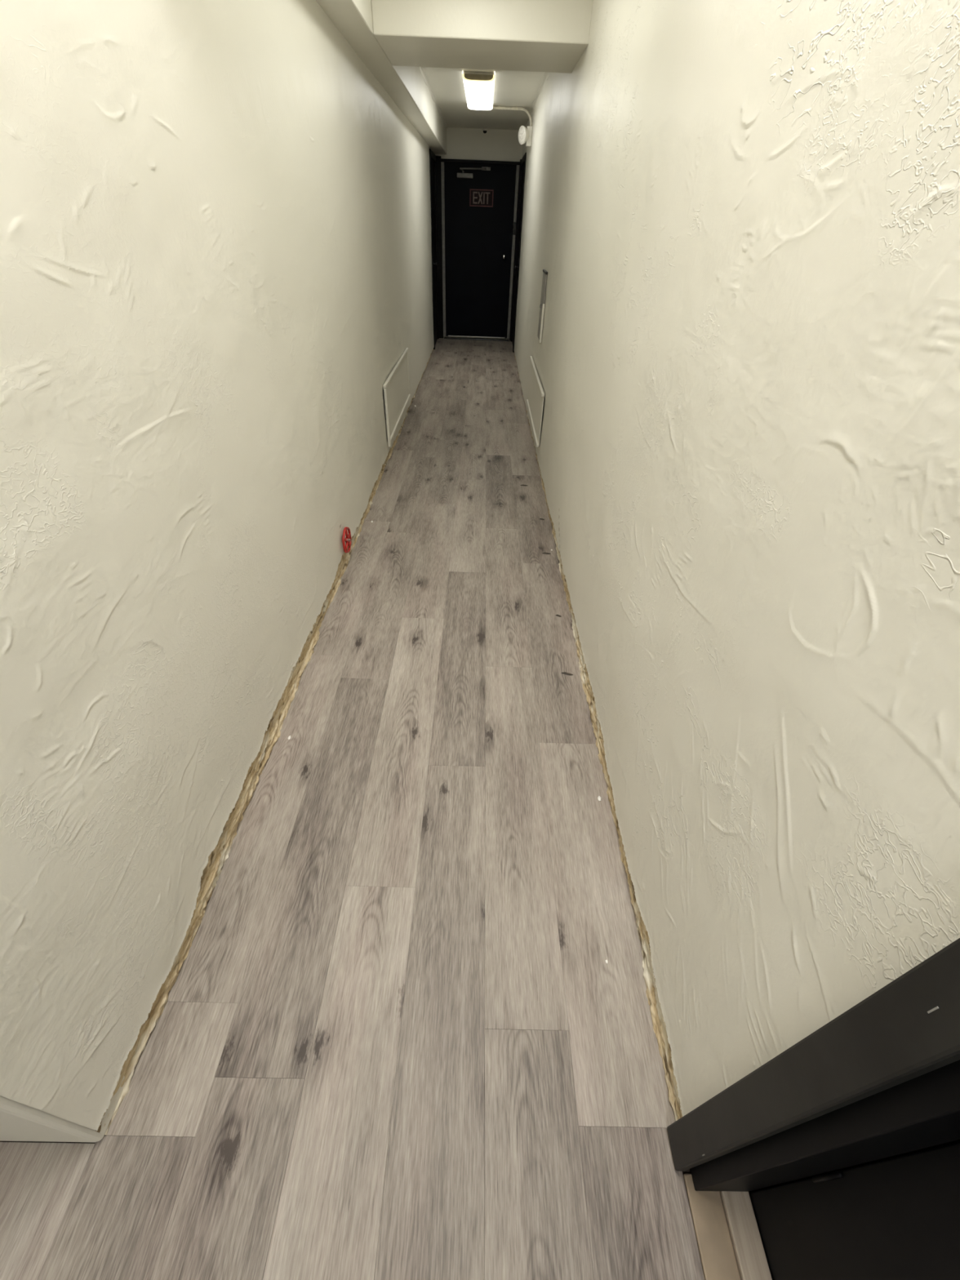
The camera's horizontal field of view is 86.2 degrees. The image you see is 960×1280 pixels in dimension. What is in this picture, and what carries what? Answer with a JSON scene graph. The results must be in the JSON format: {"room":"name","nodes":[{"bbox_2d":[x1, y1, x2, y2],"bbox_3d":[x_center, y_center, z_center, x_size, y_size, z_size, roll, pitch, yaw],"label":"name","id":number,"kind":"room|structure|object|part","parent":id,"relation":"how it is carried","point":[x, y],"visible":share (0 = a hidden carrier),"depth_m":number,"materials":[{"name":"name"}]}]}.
{"room":"corridor","nodes":[
{"label":"corridor","id":0,"kind":"room"},
{"bbox_2d":[0,1075,124,1142],"bbox_3d":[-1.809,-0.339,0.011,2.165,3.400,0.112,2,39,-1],"label":"baseboard","id":1,"kind":"structure","parent":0,"point":[19,1122],"depth_m":0.96,"materials":[{"name":"beige paint"}]},
{"bbox_2d":[0,0,434,1130],"bbox_3d":[-0.733,-2.449,3.590,0.121,2.180,8.317,2,39,-1],"label":"wall","id":2,"kind":"structure","parent":0,"point":[215,248],"depth_m":1.13,"materials":[{"name":"beige paint"}]},
{"bbox_2d":[94,348,433,1134],"bbox_3d":[-0.719,-1.657,4.241,0.040,0.132,8.317,2,39,-1],"label":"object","id":3,"kind":"structure","parent":2,"relation":"attached to","point":[211,873],"depth_m":1.57,"materials":[{"name":"expanding polyurethane foam"}]},
{"bbox_2d":[342,526,351,552],"bbox_3d":[-0.703,-0.528,2.707,0.046,0.145,0.133,11,40,10],"label":"handwheel","id":4,"kind":"object","parent":2,"relation":"attached to","point":[348,540],"visible":1,"depth_m":2.69,"materials":[{"name":"red metal"}]},
{"bbox_2d":[315,0,446,154],"bbox_3d":[-0.615,-4.123,3.758,0.272,0.260,7.870,2,39,-1],"label":"beam","id":5,"kind":"structure","parent":2,"relation":"attached to","point":[406,86],"depth_m":3.14,"materials":[{"name":"beige paint"}]},
{"bbox_2d":[382,347,410,447],"bbox_3d":[-0.680,-2.078,4.311,0.021,0.435,1.393,2,39,-1],"label":"access hatch","id":6,"kind":"object","parent":2,"relation":"attached to","point":[396,390],"visible":1,"depth_m":4.19,"materials":[{"name":"beige paint"}]},
{"bbox_3d":[-0.686,-1.639,3.795,0.020,0.412,0.022,2,39,-1],"label":"moulding","id":7,"kind":"part","parent":6,"relation":"part of","materials":[{"name":"beige paint"}]},
{"bbox_3d":[-0.673,-2.240,4.183,0.021,0.022,1.385,2,39,-1],"label":"moulding","id":8,"kind":"part","parent":6,"relation":"part of","materials":[{"name":"beige paint"}]},
{"bbox_3d":[-0.687,-2.088,4.308,0.006,0.391,1.361,2,39,-1],"label":"panel","id":9,"kind":"part","parent":6,"relation":"part of","materials":[{"name":"beige paint"}]},
{"bbox_3d":[-0.686,-1.940,4.436,0.019,0.022,1.335,2,39,-1],"label":"moulding","id":10,"kind":"part","parent":6,"relation":"part of","materials":[{"name":"beige paint"}]},
{"bbox_3d":[-0.677,-2.524,4.832,0.013,0.362,0.022,2,39,-1],"label":"moulding","id":11,"kind":"part","parent":6,"relation":"part of","materials":[{"name":"beige paint"}]},
{"bbox_2d":[0,337,773,1279],"bbox_3d":[-1.092,-0.840,3.380,3.650,0.060,12.870,2,39,-1],"label":"floor","id":12,"kind":"structure","parent":0,"point":[395,1037],"depth_m":1.29,"materials":[{"name":"grey laminate"}]},
{"bbox_2d":[435,127,523,340],"bbox_3d":[-0.043,-5.813,7.534,1.408,2.410,0.120,2,39,-1],"label":"wall","id":13,"kind":"structure","parent":0,"point":[467,144],"depth_m":6.83,"materials":[{"name":"beige paint"}]},
{"bbox_2d":[419,66,447,128],"bbox_3d":[-0.449,-5.066,4.732,0.030,0.030,5.165,2,39,-1],"label":"trim","id":14,"kind":"structure","parent":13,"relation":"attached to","point":[423,72],"depth_m":4.89,"materials":[{"name":"beige paint"}]},
{"bbox_2d":[435,155,521,341],"bbox_3d":[-0.049,-5.627,7.528,1.224,2.130,0.123,2,39,-1],"label":"door","id":15,"kind":"structure","parent":13,"relation":"in","point":[477,254],"depth_m":7.49,"materials":[{"name":"black paint"}]},
{"bbox_3d":[-0.607,-5.668,7.551,0.105,2.130,0.044,2,39,-1],"label":"casing","id":16,"kind":"part","parent":15,"relation":"part of","materials":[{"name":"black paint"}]},
{"bbox_3d":[-0.067,-6.353,6.928,0.422,0.068,0.059,-3,40,-7],"label":"closer arm","id":17,"kind":"part","parent":15,"relation":"part of","materials":[{"name":"metal"}]},
{"bbox_2d":[469,188,493,207],"bbox_3d":[0.021,-6.141,7.125,0.327,0.184,0.010,2,39,-1],"label":"exit sign","id":18,"kind":"object","parent":15,"relation":"attached to","point":[477,197],"visible":1,"depth_m":7.12,"materials":[{"name":"plastic"}]},
{"bbox_3d":[0.496,-5.895,7.345,0.042,0.140,0.055,2,39,-1],"label":"strike plate","id":19,"kind":"part","parent":15,"relation":"part of","materials":[{"name":"metal"}]},
{"bbox_3d":[0.535,-5.635,7.565,0.056,2.130,0.044,2,39,-1],"label":"casing","id":20,"kind":"part","parent":15,"relation":"part of","materials":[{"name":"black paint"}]},
{"bbox_2d":[422,66,544,130],"bbox_3d":[-0.032,-4.285,3.715,1.467,0.080,8.020,2,39,-1],"label":"ceiling","id":21,"kind":"structure","parent":0,"point":[511,88],"depth_m":4.96,"materials":[{"name":"beige paint"}]},
{"bbox_2d":[462,71,494,110],"bbox_3d":[-0.005,-4.995,4.684,0.263,0.052,1.432,2,39,-1],"label":"ceiling light","id":22,"kind":"object","parent":21,"relation":"attached to","point":[478,86],"visible":1,"depth_m":4.44,"materials":[{"name":"white plastic"}]},
{"bbox_2d":[482,128,487,133],"bbox_3d":[0.065,-6.652,6.701,0.068,0.048,0.068,2,39,-1],"label":"dome camera","id":23,"kind":"object","parent":21,"relation":"attached to","point":[484,130],"visible":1,"depth_m":6.68,"materials":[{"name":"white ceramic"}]},
{"bbox_2d":[492,105,532,126],"bbox_3d":[0.262,-5.484,5.363,0.574,0.142,0.126,-7,40,-11],"label":"conduit","id":24,"kind":"object","parent":21,"relation":"attached to","point":[505,108],"visible":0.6,"depth_m":5.33,"materials":[{"name":"white metal"}]},
{"bbox_2d":[514,0,959,1116],"bbox_3d":[0.551,-2.823,3.909,0.122,2.430,9.265,2,39,-1],"label":"wall","id":25,"kind":"structure","parent":0,"point":[741,217],"depth_m":0.83,"materials":[{"name":"beige paint"}]},
{"bbox_2d":[371,0,593,73],"bbox_3d":[0.014,-3.124,2.572,1.016,0.260,0.630,2,39,-1],"label":"beam","id":26,"kind":"structure","parent":25,"relation":"attached to","point":[549,36],"depth_m":2.40,"materials":[{"name":"beige paint"}]},
{"bbox_2d":[518,125,532,146],"bbox_3d":[0.479,-5.355,5.447,0.144,0.153,0.145,2,39,-1],"label":"lamp","id":27,"kind":"object","parent":25,"relation":"attached to","point":[525,134],"visible":1,"depth_m":5.43,"materials":[{"name":"white plastic"}]},
{"bbox_2d":[526,355,544,447],"bbox_3d":[0.450,-2.016,4.272,0.021,0.387,1.310,2,39,-1],"label":"access hatch","id":28,"kind":"object","parent":25,"relation":"attached to","point":[535,402],"visible":1,"depth_m":4.15,"materials":[{"name":"beige paint"}]},
{"bbox_3d":[0.445,-1.878,4.392,0.019,0.022,1.260,2,39,-1],"label":"moulding","id":29,"kind":"part","parent":28,"relation":"part of","materials":[{"name":"beige paint"}]},
{"bbox_3d":[0.455,-2.157,4.157,0.021,0.022,1.310,2,39,-1],"label":"moulding","id":30,"kind":"part","parent":28,"relation":"part of","materials":[{"name":"beige paint"}]},
{"bbox_2d":[527,71,549,121],"bbox_3d":[0.531,-4.728,4.370,0.033,0.033,4.195,2,39,-1],"label":"trim","id":31,"kind":"structure","parent":25,"relation":"attached to","point":[546,73],"depth_m":4.61,"materials":[{"name":"beige paint"}]},
{"bbox_2d":[537,269,547,342],"bbox_3d":[0.476,-2.571,3.953,0.021,0.451,0.258,2,39,-1],"label":"electrical panel","id":32,"kind":"object","parent":25,"relation":"attached to","point":[544,272],"visible":1,"depth_m":3.91,"materials":[{"name":"grey metal"}]},
{"bbox_2d":[514,355,682,1120],"bbox_3d":[0.465,-1.630,4.263,0.031,0.134,8.295,2,39,-1],"label":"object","id":33,"kind":"structure","parent":25,"relation":"attached to","point":[659,1025],"depth_m":1.40,"materials":[{"name":"expanding polyurethane foam"}]},
{"bbox_3d":[-0.711,-5.386,7.187,0.090,2.150,0.970,2,39,-1],"label":"wall","id":34,"kind":"structure","parent":0,"visible":0},
{"bbox_2d":[429,148,439,349],"bbox_3d":[-0.623,-5.361,7.177,0.082,2.130,0.920,2,39,-1],"label":"door","id":35,"kind":"structure","parent":34,"relation":"in","point":[432,156],"depth_m":7.12,"materials":[{"name":"black paint"}]},
{"bbox_3d":[-0.648,-5.092,6.848,0.040,2.130,0.069,2,39,-1],"label":"casing","id":36,"kind":"part","parent":35,"relation":"part of","materials":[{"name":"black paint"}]},
{"bbox_3d":[-0.640,-5.632,7.506,0.040,2.130,0.068,2,39,-1],"label":"casing","id":37,"kind":"part","parent":35,"relation":"part of","materials":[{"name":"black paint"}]},
{"bbox_3d":[0.610,-5.447,7.120,0.090,2.410,0.970,2,39,-1],"label":"wall","id":38,"kind":"structure","parent":0,"visible":0},
{"bbox_2d":[511,152,526,352],"bbox_3d":[0.517,-5.328,7.191,0.082,2.130,0.920,2,39,-1],"label":"door","id":39,"kind":"structure","parent":38,"relation":"in","point":[523,159],"depth_m":7.13,"materials":[{"name":"black paint"}]},
{"bbox_3d":[0.542,-5.598,7.521,0.040,2.130,0.068,2,39,-1],"label":"casing","id":40,"kind":"part","parent":39,"relation":"part of","materials":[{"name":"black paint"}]},
{"bbox_3d":[0.541,-0.390,-0.752,0.120,0.271,1.023,2,39,-1],"label":"wall","id":41,"kind":"structure","parent":0,"visible":0},
{"bbox_2d":[666,937,959,1279],"bbox_3d":[0.519,0.528,-0.005,0.184,2.234,1.051,2,39,-1],"label":"door","id":42,"kind":"structure","parent":41,"relation":"in","point":[880,1079],"depth_m":0.69,"materials":[{"name":"black wood"}]},
{"bbox_3d":[0.442,0.234,0.391,0.022,2.150,0.067,2,39,-1],"label":"casing","id":43,"kind":"part","parent":42,"relation":"part of","materials":[{"name":"black wood"}]}
]}

